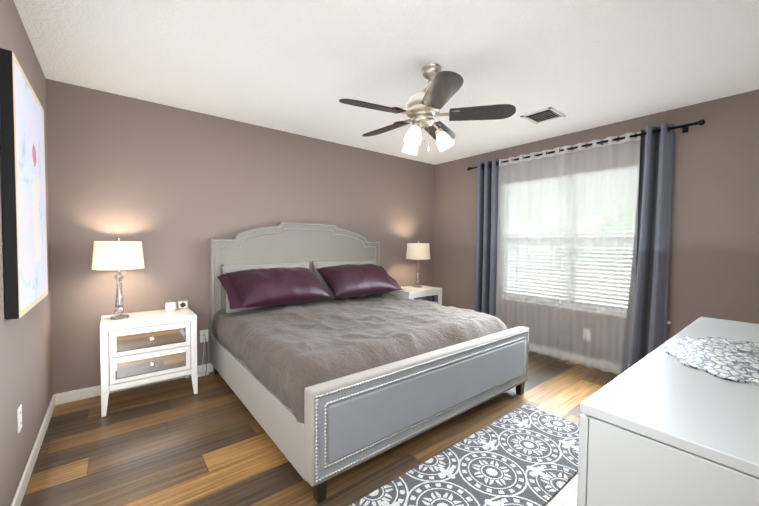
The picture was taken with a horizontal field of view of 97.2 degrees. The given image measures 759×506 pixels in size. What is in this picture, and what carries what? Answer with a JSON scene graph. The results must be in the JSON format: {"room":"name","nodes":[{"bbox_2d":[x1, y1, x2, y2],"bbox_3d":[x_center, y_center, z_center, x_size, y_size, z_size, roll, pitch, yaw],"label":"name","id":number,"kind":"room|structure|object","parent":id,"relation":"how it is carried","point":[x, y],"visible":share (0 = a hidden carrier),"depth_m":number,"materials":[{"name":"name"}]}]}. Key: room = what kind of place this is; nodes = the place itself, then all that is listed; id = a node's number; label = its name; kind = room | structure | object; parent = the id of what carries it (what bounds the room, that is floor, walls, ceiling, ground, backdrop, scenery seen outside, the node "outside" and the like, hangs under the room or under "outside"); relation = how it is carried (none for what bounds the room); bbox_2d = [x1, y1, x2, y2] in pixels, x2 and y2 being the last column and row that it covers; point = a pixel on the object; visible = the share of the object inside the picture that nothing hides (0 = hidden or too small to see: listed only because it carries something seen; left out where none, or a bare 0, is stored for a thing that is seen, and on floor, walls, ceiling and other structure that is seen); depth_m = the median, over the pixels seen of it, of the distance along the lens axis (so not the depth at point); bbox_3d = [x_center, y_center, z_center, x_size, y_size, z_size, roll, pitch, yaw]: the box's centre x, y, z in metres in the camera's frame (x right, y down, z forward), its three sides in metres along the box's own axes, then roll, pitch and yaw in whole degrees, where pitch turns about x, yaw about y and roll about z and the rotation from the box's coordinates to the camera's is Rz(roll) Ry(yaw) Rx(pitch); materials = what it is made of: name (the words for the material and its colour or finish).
{"room":"bedroom","nodes":[
{"label":"bedroom","id":0,"kind":"room"},
{"bbox_2d":[0,0,52,505],"bbox_3d":[-1.370,-0.007,1.007,0.150,2.440,3.702,-1,2,-39],"label":"wall","id":1,"kind":"structure","parent":0,"point":[26,376],"depth_m":1.72,"materials":[{"name":"brown paint"}]},
{"bbox_2d":[17,404,21,432],"bbox_3d":[-1.753,0.806,1.627,0.016,0.116,0.072,-1,2,-39],"label":"electrical outlet","id":2,"kind":"object","parent":1,"relation":"attached to","point":[19,418],"visible":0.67,"depth_m":1.61,"materials":[{"name":"white plastic"}]},
{"bbox_2d":[0,48,47,319],"bbox_3d":[-1.847,-0.300,1.759,0.042,1.150,0.830,-1,2,-39],"label":"picture","id":3,"kind":"object","parent":1,"relation":"attached to","point":[23,193],"visible":1,"depth_m":1.54,"materials":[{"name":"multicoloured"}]},
{"bbox_2d":[10,394,56,505],"bbox_3d":[-1.312,1.169,1.091,0.013,0.085,3.630,-1,2,-39],"label":"baseboard","id":4,"kind":"structure","parent":1,"relation":"attached to","point":[19,494],"depth_m":1.84,"materials":[{"name":"white wood"}]},
{"bbox_2d":[46,79,434,394],"bbox_3d":[-0.863,-0.094,3.873,4.517,2.440,0.150,-1,2,-39],"label":"wall","id":5,"kind":"structure","parent":0,"point":[174,190],"depth_m":3.00,"materials":[{"name":"brown paint"}]},
{"bbox_2d":[57,363,213,404],"bbox_3d":[-0.822,1.085,3.847,4.217,0.085,0.013,-1,2,-39],"label":"baseboard","id":6,"kind":"structure","parent":5,"relation":"attached to","point":[74,395],"depth_m":2.67,"materials":[{"name":"white wood"}]},
{"bbox_2d":[200,329,207,342],"bbox_3d":[-1.663,0.786,3.172,0.072,0.116,0.016,-1,2,-39],"label":"electrical outlet","id":7,"kind":"object","parent":5,"relation":"attached to","point":[201,335],"visible":0.79,"depth_m":3.16,"materials":[{"name":"white plastic"}]},
{"bbox_2d":[197,333,208,385],"bbox_3d":[-1.599,0.954,3.031,0.133,0.386,0.292,-1,2,-39],"label":"power cords","id":8,"kind":"object","parent":7,"relation":"attached to","point":[202,373],"visible":0.85,"depth_m":3.13,"materials":[{"name":"white plastic"}]},
{"bbox_2d":[21,350,619,505],"bbox_3d":[0.327,1.213,2.407,4.517,0.060,4.002,-1,2,-39],"label":"floor","id":9,"kind":"structure","parent":0,"point":[177,442],"depth_m":2.02,"materials":[{"name":"brown wood"}]},
{"bbox_2d":[100,308,197,416],"bbox_3d":[-1.856,0.830,2.711,0.610,0.650,0.449,-1,2,-39],"label":"nightstand","id":10,"kind":"object","parent":9,"relation":"on","point":[140,348],"visible":0.94,"depth_m":2.55,"materials":[{"name":"white paint"}]},
{"bbox_2d":[92,238,144,319],"bbox_3d":[-2.015,0.193,2.591,0.324,0.626,0.324,-1,2,-39],"label":"lamp","id":11,"kind":"object","parent":10,"relation":"on","point":[118,256],"visible":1,"depth_m":2.49,"materials":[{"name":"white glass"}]},
{"bbox_2d":[165,302,176,311],"bbox_3d":[-1.802,0.463,2.892,0.084,0.072,0.084,-1,2,-39],"label":"speaker","id":12,"kind":"object","parent":10,"relation":"on","point":[170,306],"visible":1,"depth_m":2.86},
{"bbox_2d":[178,300,187,308],"bbox_3d":[-1.748,0.459,2.979,0.080,0.075,0.039,0,2,-26],"label":"desk clock","id":13,"kind":"object","parent":10,"relation":"on","point":[182,304],"visible":1,"depth_m":2.96,"materials":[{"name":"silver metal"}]},
{"bbox_2d":[209,222,528,503],"bbox_3d":[-0.177,0.428,2.975,2.047,1.465,2.103,-1,2,-39],"label":"bed","id":14,"kind":"object","parent":9,"relation":"on","point":[330,356],"visible":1,"depth_m":2.37,"materials":[{"name":"fabric"}]},
{"bbox_2d":[221,262,308,312],"bbox_3d":[-1.085,0.340,3.362,0.900,0.500,0.191,-1,-16,-39],"label":"pillow","id":15,"kind":"object","parent":14,"relation":"on","point":[227,268],"depth_m":3.19,"materials":[{"name":"purple fabric"}]},
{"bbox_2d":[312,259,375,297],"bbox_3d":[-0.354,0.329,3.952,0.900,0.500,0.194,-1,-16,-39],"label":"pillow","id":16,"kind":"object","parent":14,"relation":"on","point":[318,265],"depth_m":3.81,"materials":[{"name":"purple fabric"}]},
{"bbox_2d":[212,293,507,422],"bbox_3d":[-0.181,0.746,2.987,2.047,0.488,1.899,-1,2,-39],"label":"duvet","id":17,"kind":"object","parent":14,"relation":"on","point":[270,354],"depth_m":2.39,"materials":[{"name":"grey fabric"}]},
{"bbox_2d":[388,285,441,304],"bbox_3d":[0.481,0.793,4.463,0.610,0.650,0.449,-1,2,-39],"label":"nightstand","id":18,"kind":"object","parent":9,"relation":"on","point":[428,293],"visible":0.19,"depth_m":4.33,"materials":[{"name":"white paint"}]},
{"bbox_2d":[406,241,429,287],"bbox_3d":[0.519,0.153,4.513,0.324,0.626,0.324,-1,2,-39],"label":"lamp","id":19,"kind":"object","parent":18,"relation":"on","point":[418,251],"visible":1,"depth_m":4.39,"materials":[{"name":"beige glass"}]},
{"bbox_2d":[349,404,578,505],"bbox_3d":[0.613,1.199,1.826,1.800,0.009,0.570,-1,2,-39],"label":"rug","id":20,"kind":"object","parent":9,"relation":"on","point":[525,455],"visible":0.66,"depth_m":1.85,"materials":[{"name":"grey fabric"}]},
{"bbox_2d":[577,317,758,505],"bbox_3d":[1.316,0.804,1.208,1.680,0.850,0.540,-1,2,-39],"label":"dresser","id":21,"kind":"object","parent":9,"relation":"on","point":[658,426],"visible":0.92,"depth_m":0.80,"materials":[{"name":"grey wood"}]},
{"bbox_2d":[664,336,758,385],"bbox_3d":[1.292,0.375,1.197,0.413,0.007,0.620,2,3,43],"label":"doily","id":22,"kind":"object","parent":21,"relation":"on","point":[730,359],"visible":1,"depth_m":1.20,"materials":[{"name":"white fabric"}]},
{"bbox_2d":[13,0,758,164],"bbox_3d":[0.348,-1.296,2.327,4.517,0.080,4.002,-1,2,-39],"label":"ceiling","id":23,"kind":"structure","parent":0,"point":[300,67],"depth_m":2.15,"materials":[{"name":"white paint"}]},
{"bbox_2d":[339,63,515,154],"bbox_3d":[0.266,-0.978,2.312,1.148,0.554,1.126,-1,2,-39],"label":"fan","id":24,"kind":"object","parent":23,"relation":"hanging from","point":[424,106],"visible":1,"depth_m":2.21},
{"bbox_2d":[520,107,565,123],"bbox_3d":[1.512,-1.264,3.093,0.301,0.013,0.277,-1,2,-39],"label":"ceiling vent","id":25,"kind":"object","parent":23,"relation":"in","point":[543,115],"visible":0.98,"depth_m":3.08,"materials":[{"name":"silver metal"}]},
{"bbox_2d":[433,89,758,364],"bbox_3d":[2.045,-0.066,3.727,0.150,2.440,3.702,-1,2,-39],"label":"wall","id":26,"kind":"structure","parent":0,"point":[714,254],"depth_m":2.88,"materials":[{"name":"brown paint"}]},
{"bbox_2d":[529,343,620,373],"bbox_3d":[1.976,1.112,3.709,0.013,0.085,3.630,-1,2,-39],"label":"baseboard","id":27,"kind":"structure","parent":26,"relation":"attached to","point":[530,345],"depth_m":3.55,"materials":[{"name":"white"}]},
{"bbox_2d":[499,171,670,323],"bbox_3d":[2.087,-0.120,3.654,0.165,1.445,1.740,-1,2,-39],"label":"window","id":28,"kind":"structure","parent":26,"relation":"in","point":[567,306],"depth_m":3.67,"materials":[{"name":"white plastic"}]},
{"bbox_2d":[498,165,638,312],"bbox_3d":[2.066,-0.138,3.637,0.056,1.406,1.656,-1,2,-39],"label":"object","id":29,"kind":"structure","parent":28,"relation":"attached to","point":[588,209],"depth_m":3.60,"materials":[{"name":"white plastic"}]},
{"bbox_2d":[467,119,704,373],"bbox_3d":[1.910,0.000,3.646,0.163,2.288,2.312,-1,2,-39],"label":"curtains","id":30,"kind":"object","parent":26,"relation":"attached to","point":[645,332],"visible":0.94,"depth_m":3.26,"materials":[{"name":"grey fabric"}]},
{"bbox_2d":[583,328,590,340],"bbox_3d":[2.160,0.849,3.481,0.016,0.116,0.072,-1,2,-39],"label":"electrical outlet","id":31,"kind":"object","parent":26,"relation":"attached to","point":[586,331],"depth_m":3.48,"materials":[{"name":"white plastic"}]},
{"label":"outside","id":32,"kind":"structure","parent":0,"visible":0},
{"bbox_2d":[507,181,636,307],"bbox_3d":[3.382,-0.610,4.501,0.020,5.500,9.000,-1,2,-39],"label":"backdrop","id":33,"kind":"structure","parent":32,"point":[579,259],"depth_m":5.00,"materials":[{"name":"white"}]}
]}

